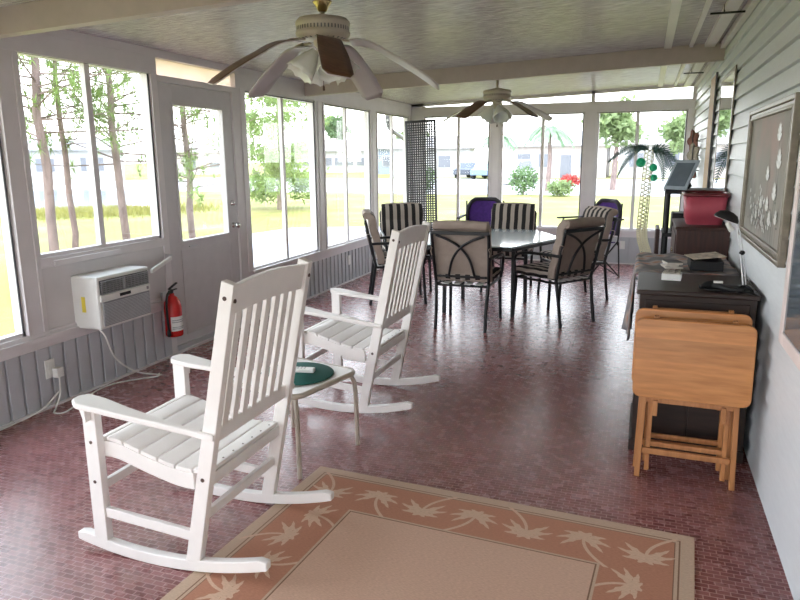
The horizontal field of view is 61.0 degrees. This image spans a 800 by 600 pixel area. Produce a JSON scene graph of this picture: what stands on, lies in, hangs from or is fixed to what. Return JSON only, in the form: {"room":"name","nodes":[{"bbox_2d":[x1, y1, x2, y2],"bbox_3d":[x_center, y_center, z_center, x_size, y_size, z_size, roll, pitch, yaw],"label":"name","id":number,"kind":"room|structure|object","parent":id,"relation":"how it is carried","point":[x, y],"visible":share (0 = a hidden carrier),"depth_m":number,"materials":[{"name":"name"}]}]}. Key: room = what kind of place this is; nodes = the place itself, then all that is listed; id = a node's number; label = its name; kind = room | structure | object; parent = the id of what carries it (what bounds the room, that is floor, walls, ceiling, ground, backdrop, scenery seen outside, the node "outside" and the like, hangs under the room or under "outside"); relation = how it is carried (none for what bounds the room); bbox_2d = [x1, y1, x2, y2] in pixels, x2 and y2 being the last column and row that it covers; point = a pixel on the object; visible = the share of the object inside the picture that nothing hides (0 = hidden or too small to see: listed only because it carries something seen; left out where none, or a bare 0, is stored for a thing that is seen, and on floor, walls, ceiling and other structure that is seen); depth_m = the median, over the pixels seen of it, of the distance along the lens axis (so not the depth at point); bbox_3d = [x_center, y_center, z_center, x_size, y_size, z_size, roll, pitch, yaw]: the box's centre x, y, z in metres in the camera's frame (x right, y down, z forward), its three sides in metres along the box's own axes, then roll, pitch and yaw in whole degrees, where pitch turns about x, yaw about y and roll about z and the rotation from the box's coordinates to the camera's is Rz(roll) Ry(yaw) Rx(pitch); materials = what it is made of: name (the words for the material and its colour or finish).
{"room":"sunroom","nodes":[
{"label":"sunroom","id":0,"kind":"room"},
{"bbox_2d":[0,29,411,425],"bbox_3d":[-1.957,-0.601,4.667,0.120,2.285,12.525,4,13,19],"label":"wall","id":1,"kind":"structure","parent":0,"point":[87,360],"depth_m":4.58,"materials":[{"name":"paint"}]},
{"bbox_2d":[0,131,25,342],"bbox_3d":[-2.533,-0.413,3.069,0.061,1.620,1.720,4,13,19],"label":"window","id":2,"kind":"structure","parent":1,"relation":"in","point":[5,213],"depth_m":3.91,"materials":[{"name":"paint"}]},
{"bbox_2d":[44,358,54,378],"bbox_3d":[-2.150,0.421,4.170,0.010,0.116,0.072,4,13,19],"label":"wall outlet","id":3,"kind":"object","parent":1,"relation":"attached to","point":[49,364],"visible":0.92,"depth_m":4.16,"materials":[{"name":"white plastic"}]},
{"bbox_2d":[54,249,120,265],"bbox_3d":[-2.017,-0.279,4.407,0.018,0.038,0.560,4,13,19],"label":"strip","id":4,"kind":"object","parent":1,"relation":"attached to","point":[59,262],"visible":1,"depth_m":4.37,"materials":[{"name":"paint"}]},
{"bbox_2d":[16,52,160,257],"bbox_3d":[-2.009,-0.945,4.469,0.061,1.200,1.120,4,13,19],"label":"window","id":5,"kind":"structure","parent":1,"relation":"in","point":[84,67],"depth_m":4.51,"materials":[{"name":"paint"}]},
{"bbox_2d":[71,265,161,374],"bbox_3d":[-2.020,0.182,4.598,0.543,0.780,0.481,4,13,19],"label":"air conditioner","id":6,"kind":"object","parent":1,"relation":"attached to","point":[109,297],"visible":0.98,"depth_m":4.37,"materials":[{"name":"white plastic"}]},
{"bbox_2d":[102,290,150,326],"bbox_3d":[-1.804,0.051,4.498,0.010,0.155,0.430,4,13,19],"label":"grille","id":7,"kind":"object","parent":6,"relation":"attached to","point":[119,309],"depth_m":4.47,"materials":[{"name":"grey plastic"}]},
{"bbox_2d":[0,0,267,38],"bbox_3d":[-0.361,-1.424,2.971,3.943,0.286,0.070,4,13,19],"label":"ceiling beam","id":8,"kind":"structure","parent":1,"relation":"attached to","point":[42,16],"depth_m":3.38,"materials":[{"name":"paint"}]},
{"bbox_2d":[150,254,172,272],"bbox_3d":[-1.763,-0.271,4.981,0.058,0.092,0.343,1,12,7],"label":"bar","id":9,"kind":"object","parent":1,"relation":"attached to","point":[168,257],"visible":1,"depth_m":4.98,"materials":[{"name":"white plastic"}]},
{"bbox_2d":[160,282,183,336],"bbox_3d":[-1.708,0.076,5.102,0.136,0.398,0.181,-7,14,-29],"label":"fire extinguisher","id":10,"kind":"object","parent":1,"relation":"attached to","point":[172,316],"visible":1,"depth_m":5.08,"materials":[{"name":"red metal"}]},
{"bbox_2d":[0,269,378,428],"bbox_3d":[-1.952,0.507,4.901,0.112,0.020,12.525,4,13,19],"label":"baseboard","id":11,"kind":"structure","parent":1,"relation":"attached to","point":[314,295],"depth_m":4.82,"materials":[{"name":"paint"}]},
{"bbox_2d":[155,59,230,86],"bbox_3d":[-1.636,-1.794,5.385,0.004,0.120,1.020,4,13,19],"label":"window","id":12,"kind":"structure","parent":1,"relation":"in","point":[163,67],"depth_m":5.30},
{"bbox_2d":[157,82,241,350],"bbox_3d":[-1.593,-0.684,5.572,0.109,2.030,0.940,4,13,19],"label":"door","id":13,"kind":"structure","parent":1,"relation":"in","point":[199,265],"depth_m":5.54,"materials":[{"name":"paint"}]},
{"bbox_2d":[245,90,317,269],"bbox_3d":[-1.175,-1.205,6.802,0.061,1.620,1.380,4,13,19],"label":"window","id":14,"kind":"structure","parent":1,"relation":"in","point":[280,98],"depth_m":6.93,"materials":[{"name":"paint"}]},
{"bbox_2d":[324,103,370,247],"bbox_3d":[-0.642,-1.516,8.267,0.061,1.620,1.360,4,13,19],"label":"window","id":15,"kind":"structure","parent":1,"relation":"in","point":[344,118],"depth_m":8.32,"materials":[{"name":"paint"}]},
{"bbox_2d":[377,111,407,233],"bbox_3d":[-0.116,-1.823,9.714,0.061,1.620,1.300,4,13,19],"label":"window","id":16,"kind":"structure","parent":1,"relation":"in","point":[381,113],"depth_m":9.72,"materials":[{"name":"paint"}]},
{"bbox_2d":[0,0,747,104],"bbox_3d":[-0.124,-1.714,3.791,4.413,0.268,13.175,4,13,19],"label":"ceiling","id":17,"kind":"structure","parent":0,"point":[427,34],"depth_m":4.73,"materials":[{"name":"paint"}]},
{"bbox_2d":[208,0,439,99],"bbox_3d":[-0.403,-1.409,3.791,1.243,0.475,1.216,4,13,19],"label":"ceiling fan","id":18,"kind":"object","parent":17,"relation":"hanging from","point":[333,60],"visible":1,"depth_m":3.69,"materials":[{"name":"beige metal"}]},
{"bbox_2d":[441,80,552,126],"bbox_3d":[1.009,-2.118,7.249,1.187,0.532,1.210,4,13,19],"label":"ceiling fan","id":19,"kind":"object","parent":17,"relation":"hanging from","point":[495,113],"visible":0.98,"depth_m":7.14,"materials":[{"name":"beige metal"}]},
{"bbox_2d":[304,42,724,95],"bbox_3d":[0.879,-2.143,6.381,3.943,0.296,0.070,4,13,19],"label":"ceiling beam","id":20,"kind":"structure","parent":17,"relation":"attached to","point":[678,55],"depth_m":6.19,"materials":[{"name":"paint"}]},
{"bbox_2d":[0,259,793,599],"bbox_3d":[-0.029,0.702,4.242,4.233,0.120,12.765,4,13,19],"label":"floor","id":21,"kind":"structure","parent":0,"point":[528,410],"depth_m":3.52,"materials":[{"name":"tile"}]},
{"bbox_2d":[0,366,159,430],"bbox_3d":[-2.289,0.650,3.680,0.176,0.245,2.589,5,13,24],"label":"extension cord","id":22,"kind":"object","parent":21,"relation":"on","point":[58,372],"visible":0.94,"depth_m":4.18,"materials":[{"name":"white plastic"}]},
{"bbox_2d":[71,257,333,572],"bbox_3d":[-0.777,0.406,2.685,0.845,1.109,0.670,4,13,19],"label":"rocking chair","id":23,"kind":"object","parent":21,"relation":"on","point":[187,441],"visible":1,"depth_m":2.56,"materials":[{"name":"white paint"}]},
{"bbox_2d":[229,357,359,479],"bbox_3d":[-0.544,0.584,3.512,0.484,0.419,0.504,7,14,32],"label":"side table","id":24,"kind":"object","parent":21,"relation":"on","point":[341,373],"visible":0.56,"depth_m":3.37,"materials":[{"name":"white paint"}]},
{"bbox_2d":[268,362,333,385],"bbox_3d":[-0.525,0.374,3.466,0.376,0.006,0.376,4,13,19],"label":"placemat","id":25,"kind":"object","parent":24,"relation":"on","point":[322,372],"visible":0.57,"depth_m":3.43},
{"bbox_2d":[298,221,439,412],"bbox_3d":[-0.233,0.079,4.224,0.845,1.109,0.670,4,13,20],"label":"rocking chair","id":26,"kind":"object","parent":21,"relation":"on","point":[347,337],"visible":0.88,"depth_m":4.10,"materials":[{"name":"white paint"}]},
{"bbox_2d":[361,209,426,304],"bbox_3d":[-0.068,-0.475,7.198,0.662,0.976,0.568,-1,12,-4],"label":"dining chair","id":27,"kind":"object","parent":21,"relation":"on","point":[376,243],"visible":0.69,"depth_m":6.95,"materials":[{"name":"black metal"}]},
{"bbox_2d":[364,209,384,263],"bbox_3d":[-0.275,-0.676,7.140,0.211,0.534,0.503,-1,12,-4],"label":"cushion","id":28,"kind":"object","parent":27,"relation":"on","point":[376,243],"depth_m":6.90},
{"bbox_2d":[375,252,425,264],"bbox_3d":[0.002,-0.455,7.208,0.514,0.090,0.498,-1,12,-4],"label":"seat cushion","id":29,"kind":"object","parent":27,"relation":"on","point":[381,257],"depth_m":6.95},
{"bbox_2d":[379,202,431,290],"bbox_3d":[0.060,-0.630,7.935,0.568,0.976,0.662,-2,12,-8],"label":"dining chair","id":30,"kind":"object","parent":21,"relation":"on","point":[397,216],"visible":0.48,"depth_m":8.03,"materials":[{"name":"fabric"}]},
{"bbox_2d":[381,203,422,248],"bbox_3d":[0.028,-0.877,8.091,0.503,0.534,0.211,-2,12,-8],"label":"cushion","id":31,"kind":"object","parent":30,"relation":"on","point":[397,216],"depth_m":8.03,"materials":[{"name":"fabric"}]},
{"bbox_2d":[383,245,430,254],"bbox_3d":[0.070,-0.595,7.871,0.498,0.090,0.514,-2,12,-8],"label":"seat cushion","id":32,"kind":"object","parent":30,"relation":"on","point":[385,247],"depth_m":7.66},
{"bbox_2d":[405,119,437,259],"bbox_3d":[0.321,-1.619,10.055,0.555,2.055,0.166,4,13,19],"label":"lattice screen","id":33,"kind":"object","parent":21,"relation":"on","point":[416,122],"visible":0.61,"depth_m":10.01,"materials":[{"name":"black metal"}]},
{"bbox_2d":[160,466,694,599],"bbox_3d":[-0.117,1.135,1.859,1.700,0.010,2.600,5,13,23],"label":"area rug","id":34,"kind":"object","parent":21,"relation":"on","point":[378,538],"visible":0.91,"depth_m":2.61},
{"bbox_2d":[430,220,504,332],"bbox_3d":[0.611,-0.255,6.125,0.568,0.976,0.662,4,13,19],"label":"dining chair","id":35,"kind":"object","parent":21,"relation":"on","point":[461,252],"visible":1,"depth_m":5.88,"materials":[{"name":"fabric"}]},
{"bbox_2d":[433,222,491,281],"bbox_3d":[0.540,-0.421,5.893,0.503,0.534,0.211,4,13,19],"label":"cushion","id":36,"kind":"object","parent":35,"relation":"on","point":[462,251],"depth_m":5.85,"materials":[{"name":"fabric"}]},
{"bbox_2d":[438,267,500,282],"bbox_3d":[0.635,-0.248,6.194,0.498,0.090,0.514,4,13,19],"label":"seat cushion","id":37,"kind":"object","parent":35,"relation":"on","point":[495,271],"depth_m":5.98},
{"bbox_2d":[456,197,503,267],"bbox_3d":[1.099,-0.865,9.050,0.610,0.974,0.637,2,12,13],"label":"camp chair","id":38,"kind":"object","parent":21,"relation":"on","point":[479,209],"visible":0.37,"depth_m":9.24,"materials":[{"name":"purple fabric"}]},
{"bbox_2d":[426,229,555,317],"bbox_3d":[0.873,-0.280,6.839,1.465,0.724,1.570,4,13,19],"label":"dining table","id":39,"kind":"object","parent":21,"relation":"on","point":[504,240],"visible":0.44,"depth_m":6.49,"materials":[{"name":"clear glass"}]},
{"bbox_2d":[480,202,536,291],"bbox_3d":[1.250,-0.610,7.793,0.568,0.976,0.662,4,13,19],"label":"dining chair","id":40,"kind":"object","parent":21,"relation":"on","point":[509,215],"visible":0.42,"depth_m":7.88,"materials":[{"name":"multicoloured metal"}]},
{"bbox_2d":[492,246,531,256],"bbox_3d":[1.226,-0.574,7.733,0.498,0.090,0.514,4,13,19],"label":"seat cushion","id":41,"kind":"object","parent":40,"relation":"on","point":[508,254],"depth_m":7.51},
{"bbox_2d":[491,203,534,250],"bbox_3d":[1.317,-0.856,7.940,0.503,0.534,0.211,4,13,19],"label":"cushion","id":42,"kind":"object","parent":40,"relation":"on","point":[503,215],"depth_m":7.89,"materials":[{"name":"fabric"}]},
{"bbox_2d":[514,217,604,327],"bbox_3d":[1.458,-0.295,6.283,0.568,0.976,0.662,-9,14,-34],"label":"dining chair","id":43,"kind":"object","parent":21,"relation":"on","point":[572,256],"visible":1,"depth_m":6.06,"materials":[{"name":"fabric"}]},
{"bbox_2d":[516,262,588,279],"bbox_3d":[1.417,-0.285,6.344,0.498,0.090,0.514,-9,14,-34],"label":"seat cushion","id":44,"kind":"object","parent":43,"relation":"on","point":[542,270],"depth_m":6.19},
{"bbox_2d":[548,219,599,278],"bbox_3d":[1.575,-0.467,6.076,0.503,0.534,0.211,-9,14,-34],"label":"cushion","id":45,"kind":"object","parent":43,"relation":"on","point":[573,251],"depth_m":6.02,"materials":[{"name":"fabric"}]},
{"bbox_2d":[537,206,617,299],"bbox_3d":[1.895,-0.507,7.279,0.662,0.976,0.568,-3,12,-14],"label":"dining chair","id":46,"kind":"object","parent":21,"relation":"on","point":[608,213],"visible":0.39,"depth_m":7.10,"materials":[{"name":"black metal"}]},
{"bbox_2d":[539,250,602,260],"bbox_3d":[1.827,-0.481,7.266,0.514,0.090,0.498,-3,12,-14],"label":"seat cushion","id":47,"kind":"object","parent":46,"relation":"on","point":[600,256],"depth_m":7.27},
{"bbox_2d":[582,206,616,260],"bbox_3d":[2.092,-0.724,7.286,0.211,0.534,0.503,-3,12,-14],"label":"cushion","id":48,"kind":"object","parent":46,"relation":"on","point":[608,213],"depth_m":7.07,"materials":[{"name":"fabric"}]},
{"bbox_2d":[557,198,623,276],"bbox_3d":[2.432,-0.790,8.640,0.637,0.974,0.610,-6,13,-24],"label":"camp chair","id":49,"kind":"object","parent":21,"relation":"on","point":[613,203],"visible":0.38,"depth_m":8.54,"materials":[{"name":"purple fabric"}]},
{"bbox_2d":[608,143,676,279],"bbox_3d":[2.943,-1.081,8.302,0.795,1.662,0.407,7,14,31],"label":"palm","id":50,"kind":"object","parent":21,"relation":"on","point":[640,162],"visible":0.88,"depth_m":8.16,"materials":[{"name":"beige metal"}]},
{"bbox_2d":[654,225,659,253],"bbox_3d":[2.147,-0.160,5.739,0.030,0.920,0.360,4,13,19],"label":"wooden board","id":51,"kind":"object","parent":21,"relation":"on","point":[657,228],"visible":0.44,"depth_m":5.51,"materials":[{"name":"brown wood"}]},
{"bbox_2d":[660,188,719,253],"bbox_3d":[2.377,-0.303,5.657,0.400,1.230,0.470,4,13,19],"label":"shelf","id":52,"kind":"object","parent":21,"relation":"on","point":[666,232],"visible":0.25,"depth_m":5.44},
{"bbox_2d":[670,211,683,231],"bbox_3d":[2.390,-0.645,5.585,0.300,0.150,0.250,4,13,19],"label":"storage bin","id":53,"kind":"object","parent":52,"relation":"on","point":[674,214],"visible":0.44,"depth_m":5.52,"materials":[{"name":"plastic"}]},
{"bbox_2d":[663,160,699,189],"bbox_3d":[2.284,-1.006,5.458,0.184,0.233,0.240,-5,13,-22],"label":"digital photo frame","id":54,"kind":"object","parent":52,"relation":"on","point":[680,177],"visible":1,"depth_m":5.43,"materials":[{"name":"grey plastic"}]},
{"bbox_2d":[631,305,752,479],"bbox_3d":[1.364,0.435,3.232,0.500,0.798,0.112,4,13,20],"label":"tray table","id":55,"kind":"object","parent":21,"relation":"on","point":[720,316],"visible":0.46,"depth_m":3.20,"materials":[{"name":"brown wood"}]},
{"bbox_2d":[631,308,752,410],"bbox_3d":[1.356,0.281,3.182,0.501,0.462,0.057,4,13,19],"label":"tray","id":56,"kind":"object","parent":55,"relation":"on","point":[743,319],"depth_m":3.15,"materials":[{"name":"brown wood"}]},
{"bbox_2d":[628,272,760,463],"bbox_3d":[1.529,0.327,3.609,0.550,0.850,0.590,4,13,19],"label":"chest","id":57,"kind":"object","parent":21,"relation":"on","point":[694,422],"visible":0.43,"depth_m":3.38,"materials":[{"name":"black wood"}]},
{"bbox_2d":[661,269,681,280],"bbox_3d":[1.455,-0.136,3.630,0.096,0.049,0.100,5,13,25],"label":"file box","id":58,"kind":"object","parent":57,"relation":"on","point":[673,275],"visible":1,"depth_m":3.59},
{"bbox_2d":[699,280,753,293],"bbox_3d":[1.582,-0.064,3.288,0.247,0.047,0.101,5,13,25],"label":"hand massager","id":59,"kind":"object","parent":57,"relation":"on","point":[711,285],"visible":1,"depth_m":3.29,"materials":[{"name":"plastic"}]},
{"bbox_2d":[714,210,753,291],"bbox_3d":[1.649,-0.245,3.333,0.156,0.382,0.228,-2,12,-7],"label":"desk lamp","id":60,"kind":"object","parent":57,"relation":"on","point":[729,216],"visible":0.87,"depth_m":3.34,"materials":[{"name":"plastic"}]},
{"bbox_2d":[632,315,757,490],"bbox_3d":[1.335,0.469,3.134,0.500,0.773,0.110,4,13,21],"label":"tray table","id":61,"kind":"object","parent":21,"relation":"on","point":[682,362],"visible":1,"depth_m":3.08,"materials":[{"name":"brown wood"}]},
{"bbox_2d":[632,318,757,424],"bbox_3d":[1.327,0.327,3.086,0.501,0.462,0.065,4,13,19],"label":"tray","id":62,"kind":"object","parent":61,"relation":"on","point":[690,363],"depth_m":3.07,"materials":[{"name":"brown wood"}]},
{"bbox_2d":[670,218,729,260],"bbox_3d":[2.174,-0.062,5.028,0.357,1.020,0.710,4,13,19],"label":"dresser","id":63,"kind":"object","parent":21,"relation":"on","point":[685,238],"visible":0.27,"depth_m":4.63,"materials":[{"name":"brown wood"}]},
{"bbox_2d":[682,191,730,224],"bbox_3d":[2.187,-0.665,4.879,0.300,0.222,0.374,4,13,19],"label":"plastic bin","id":64,"kind":"object","parent":63,"relation":"on","point":[700,207],"visible":0.99,"depth_m":4.73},
{"bbox_3d":[1.792,0.198,4.338,0.500,0.800,0.800,4,13,19],"label":"storage cabinet","id":65,"kind":"object","parent":21,"relation":"on","visible":0},
{"bbox_2d":[621,252,739,340],"bbox_3d":[1.746,-0.021,4.303,0.620,0.443,0.852,4,13,19],"label":"draped cloth","id":66,"kind":"object","parent":65,"relation":"on","point":[644,261],"visible":0.72,"depth_m":4.19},
{"bbox_2d":[684,252,726,271],"bbox_3d":[1.808,-0.232,4.024,0.222,0.078,0.280,4,13,19],"label":"shoe box","id":67,"kind":"object","parent":66,"relation":"on","point":[709,261],"visible":1,"depth_m":3.93,"materials":[{"name":"cardboard"}]},
{"bbox_2d":[411,83,697,263],"bbox_3d":[2.013,-1.792,9.809,4.063,2.424,0.120,4,13,19],"label":"wall","id":68,"kind":"structure","parent":0,"point":[591,109],"depth_m":9.53,"materials":[{"name":"paint"}]},
{"bbox_2d":[424,115,489,219],"bbox_3d":[0.849,-1.934,10.207,1.010,1.620,0.061,4,13,19],"label":"window","id":69,"kind":"structure","parent":68,"relation":"in","point":[458,119],"depth_m":10.13,"materials":[{"name":"paint"}]},
{"bbox_2d":[500,112,584,227],"bbox_3d":[2.031,-1.856,9.793,1.160,1.620,0.061,4,13,19],"label":"window","id":70,"kind":"structure","parent":68,"relation":"in","point":[583,113],"depth_m":9.76,"materials":[{"name":"paint"}]},
{"bbox_2d":[593,109,687,230],"bbox_3d":[3.289,-1.773,9.353,1.150,1.620,0.061,4,13,19],"label":"window","id":71,"kind":"structure","parent":68,"relation":"in","point":[686,110],"depth_m":9.33,"materials":[{"name":"paint"}]},
{"bbox_2d":[658,0,681,86],"bbox_3d":[2.269,-2.146,5.745,0.060,0.014,7.080,4,13,19],"label":"trim","id":72,"kind":"structure","parent":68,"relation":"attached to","point":[675,7],"depth_m":4.90,"materials":[{"name":"paint"}]},
{"bbox_2d":[674,0,712,85],"bbox_3d":[2.443,-2.138,5.683,0.030,0.022,7.080,4,13,19],"label":"trim","id":73,"kind":"structure","parent":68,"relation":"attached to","point":[707,5],"depth_m":4.91,"materials":[{"name":"paint"}]},
{"bbox_2d":[684,0,743,85],"bbox_3d":[2.579,-2.129,5.636,0.080,0.032,7.080,4,13,19],"label":"trim","id":74,"kind":"structure","parent":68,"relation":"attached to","point":[723,20],"depth_m":4.92,"materials":[{"name":"paint"}]},
{"bbox_2d":[690,0,799,599],"bbox_3d":[1.858,-0.426,3.316,0.146,2.440,12.525,4,13,19],"label":"wall","id":75,"kind":"structure","parent":0,"point":[765,50],"depth_m":3.16,"materials":[{"name":"plastic"}]},
{"bbox_2d":[686,143,699,159],"bbox_3d":[3.327,-1.637,7.674,0.088,0.280,0.150,-7,14,-30],"label":"leaf ornament","id":76,"kind":"object","parent":75,"relation":"attached to","point":[693,153],"visible":0.61,"depth_m":7.64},
{"bbox_2d":[687,129,700,150],"bbox_3d":[3.400,-1.836,7.844,0.088,0.266,0.143,-7,14,-30],"label":"leaf ornament","id":77,"kind":"object","parent":75,"relation":"attached to","point":[693,138],"visible":0.66,"depth_m":7.81,"materials":[{"name":"orange metal"}]},
{"bbox_2d":[702,72,718,187],"bbox_3d":[2.949,-1.525,6.473,0.018,1.180,0.595,4,13,19],"label":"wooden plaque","id":78,"kind":"object","parent":75,"relation":"attached to","point":[714,82],"visible":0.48,"depth_m":6.37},
{"bbox_2d":[712,64,736,190],"bbox_3d":[2.533,-1.241,5.326,0.010,1.040,1.000,4,13,19],"label":"wall mirror","id":79,"kind":"object","parent":75,"relation":"attached to","point":[728,82],"visible":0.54,"depth_m":5.22,"materials":[{"name":"clear glass"}]},
{"bbox_2d":[694,0,760,86],"bbox_3d":[2.679,-2.117,5.602,0.040,0.052,7.080,4,13,19],"label":"trim","id":80,"kind":"structure","parent":75,"relation":"attached to","point":[750,5],"depth_m":4.89,"materials":[{"name":"paint"}]},
{"bbox_2d":[738,92,799,267],"bbox_3d":[1.769,-0.594,3.291,0.032,0.690,1.285,4,13,19],"label":"framed painting","id":81,"kind":"object","parent":75,"relation":"attached to","point":[773,137],"visible":0.99,"depth_m":3.11},
{"bbox_2d":[778,148,799,370],"bbox_3d":[1.356,-0.146,2.180,0.018,0.835,0.985,4,13,19],"label":"framed picture","id":82,"kind":"object","parent":75,"relation":"attached to","point":[789,331],"visible":1,"depth_m":2.55},
{"label":"outside","id":83,"kind":"structure","parent":0,"visible":0},
{"bbox_2d":[0,161,679,336],"bbox_3d":[40.421,-23.734,121.318,520.000,0.001,380.000,4,13,19],"label":"ground","id":84,"kind":"structure","parent":83,"point":[265,217],"depth_m":23.70,"materials":[{"name":"plant"}]},
{"bbox_2d":[27,138,125,180],"bbox_3d":[-33.906,-14.551,69.939,10.300,4.200,8.000,-6,13,-26],"label":"house","id":85,"kind":"structure","parent":84,"relation":"on","point":[105,172],"depth_m":67.19,"materials":[{"name":"white metal"}]},
{"bbox_2d":[19,55,138,247],"bbox_3d":[-4.721,-2.680,9.149,2.418,5.673,2.846,2,12,10],"label":"pine tree","id":86,"kind":"object","parent":84,"relation":"on","point":[65,145],"visible":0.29,"depth_m":9.25,"materials":[{"name":"green plant"}]},
{"bbox_2d":[0,200,222,222],"bbox_3d":[-11.822,-3.423,25.530,12.238,0.300,8.938,-3,12,-13],"label":"hedge","id":87,"kind":"object","parent":84,"relation":"on","point":[83,211],"visible":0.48,"depth_m":24.83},
{"bbox_2d":[18,56,217,251],"bbox_3d":[-4.702,-3.277,8.751,5.238,7.001,4.470,-3,12,-11],"label":"pine tree","id":88,"kind":"object","parent":84,"relation":"on","point":[50,214],"visible":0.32,"depth_m":8.76,"materials":[{"name":"green plant"}]},
{"bbox_2d":[18,55,278,239],"bbox_3d":[-4.342,-3.492,10.077,5.078,6.864,5.111,3,12,17],"label":"pine tree","id":89,"kind":"object","parent":84,"relation":"on","point":[124,224],"visible":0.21,"depth_m":10.13,"materials":[{"name":"green plant"}]},
{"bbox_2d":[40,60,300,238],"bbox_3d":[-3.745,-3.644,11.438,4.543,6.592,4.877,2,12,13],"label":"pine tree","id":90,"kind":"object","parent":84,"relation":"on","point":[189,172],"visible":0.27,"depth_m":11.51,"materials":[{"name":"green plant"}]},
{"bbox_2d":[145,144,220,174],"bbox_3d":[-28.244,-18.815,90.574,10.800,4.000,8.000,-5,13,-20],"label":"house","id":91,"kind":"structure","parent":84,"relation":"on","point":[179,147],"depth_m":88.12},
{"bbox_2d":[216,94,331,209],"bbox_3d":[-4.747,-6.095,25.895,4.438,5.288,5.091,-1,12,-2],"label":"tree","id":92,"kind":"object","parent":84,"relation":"on","point":[265,183],"visible":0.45,"depth_m":25.20,"materials":[{"name":"green plant"}]},
{"bbox_2d":[252,227,379,265],"bbox_3d":[-3.141,-1.326,15.890,4.600,0.020,8.700,4,13,19],"label":"patio slab","id":93,"kind":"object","parent":84,"relation":"on","point":[268,246],"visible":0.18,"depth_m":16.31,"materials":[{"name":"concrete"}]},
{"bbox_2d":[285,140,380,172],"bbox_3d":[-8.843,-20.826,98.251,16.800,4.500,9.000,-1,12,-4],"label":"house","id":94,"kind":"structure","parent":84,"relation":"on","point":[333,148],"depth_m":94.59,"materials":[{"name":"white metal"}]},
{"bbox_2d":[325,114,352,139],"bbox_3d":[-9.510,-23.793,102.628,4.645,8.532,6.265,4,13,19],"label":"tree","id":95,"kind":"object","parent":84,"relation":"on","point":[334,130],"visible":0.8,"depth_m":100.71,"materials":[{"name":"green plant"}]},
{"bbox_2d":[378,139,400,173],"bbox_3d":[1.350,-18.363,86.611,9.800,4.300,9.000,1,12,5],"label":"house","id":96,"kind":"structure","parent":84,"relation":"on","point":[383,154],"depth_m":83.13,"materials":[{"name":"white metal"}]},
{"bbox_2d":[385,136,478,177],"bbox_3d":[3.597,-15.086,71.380,8.800,4.100,9.000,2,12,9],"label":"house","id":97,"kind":"structure","parent":84,"relation":"on","point":[446,146],"depth_m":67.56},
{"bbox_2d":[453,162,482,177],"bbox_3d":[6.708,-12.320,64.414,1.800,1.445,4.245,6,14,29],"label":"parked car","id":98,"kind":"object","parent":84,"relation":"on","point":[465,168],"visible":0.38,"depth_m":62.98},
{"bbox_2d":[477,134,517,151],"bbox_3d":[6.280,-8.932,43.644,2.533,3.406,2.739,4,13,19],"label":"palm tree","id":99,"kind":"object","parent":84,"relation":"on","point":[506,143],"visible":0.27,"depth_m":42.86,"materials":[{"name":"green plant"}]},
{"bbox_2d":[507,165,538,194],"bbox_3d":[6.446,-6.269,35.434,1.707,1.599,1.759,4,13,19],"label":"shrub","id":100,"kind":"object","parent":84,"relation":"on","point":[526,180],"visible":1,"depth_m":35.23,"materials":[{"name":"green plant"}]},
{"bbox_2d":[524,125,574,190],"bbox_3d":[8.518,-8.047,38.629,2.485,3.695,2.672,-9,15,-36],"label":"palm tree","id":101,"kind":"object","parent":84,"relation":"on","point":[553,132],"visible":0.91,"depth_m":38.24,"materials":[{"name":"green plant"}]},
{"bbox_2d":[508,131,613,177],"bbox_3d":[15.953,-14.435,67.089,9.800,4.400,9.000,4,13,19],"label":"house","id":102,"kind":"structure","parent":84,"relation":"on","point":[567,160],"depth_m":63.53,"materials":[{"name":"white metal"}]},
{"bbox_2d":[546,179,576,196],"bbox_3d":[8.054,-5.596,33.874,1.501,0.965,1.503,4,13,19],"label":"shrub","id":103,"kind":"object","parent":84,"relation":"on","point":[561,186],"visible":1,"depth_m":33.62,"materials":[{"name":"green plant"}]},
{"bbox_2d":[559,174,579,185],"bbox_3d":[11.337,-7.953,45.161,1.416,0.982,1.472,-10,15,-40],"label":"shrub","id":104,"kind":"object","parent":84,"relation":"on","point":[574,178],"visible":0.63,"depth_m":44.93,"materials":[{"name":"red plant"}]},
{"bbox_2d":[618,129,682,177],"bbox_3d":[25.727,-13.790,63.658,9.800,4.400,9.000,5,13,23],"label":"house","id":105,"kind":"structure","parent":84,"relation":"on","point":[627,172],"depth_m":61.31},
{"bbox_2d":[656,111,685,155],"bbox_3d":[17.602,-8.834,39.441,4.816,4.770,4.911,-12,16,-43],"label":"tree","id":106,"kind":"object","parent":84,"relation":"on","point":[674,130],"visible":0.31,"depth_m":39.07,"materials":[{"name":"green plant"}]},
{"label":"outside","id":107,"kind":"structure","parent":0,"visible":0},
{"bbox_2d":[32,180,149,207],"bbox_3d":[-33.129,-6.670,42.499,33.904,0.015,45.514,-5,13,-19],"label":"pond","id":108,"kind":"structure","parent":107,"point":[80,197],"depth_m":37.52,"materials":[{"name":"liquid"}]},
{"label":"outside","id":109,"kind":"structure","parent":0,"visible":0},
{"bbox_2d":[33,178,679,196],"bbox_3d":[22.682,-7.280,43.372,100.000,0.020,26.000,4,13,19],"label":"road","id":110,"kind":"structure","parent":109,"point":[334,185],"depth_m":46.64,"materials":[{"name":"asphalt"}]},
{"bbox_2d":[470,162,487,178],"bbox_3d":[8.016,-11.799,61.879,1.800,1.445,4.245,6,14,29],"label":"parked car","id":111,"kind":"object","parent":110,"relation":"on","point":[479,168],"visible":0.44,"depth_m":60.48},
{"bbox_2d":[503,159,537,183],"bbox_3d":[8.328,-9.313,49.271,1.800,1.743,4.245,9,15,37],"label":"parked car","id":112,"kind":"object","parent":110,"relation":"on","point":[508,165],"visible":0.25,"depth_m":48.14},
{"bbox_2d":[580,93,650,189],"bbox_3d":[12.431,-9.057,39.208,3.690,5.375,4.637,7,14,32],"label":"tree","id":113,"kind":"object","parent":110,"relation":"on","point":[621,126],"visible":0.73,"depth_m":38.35,"materials":[{"name":"green plant"}]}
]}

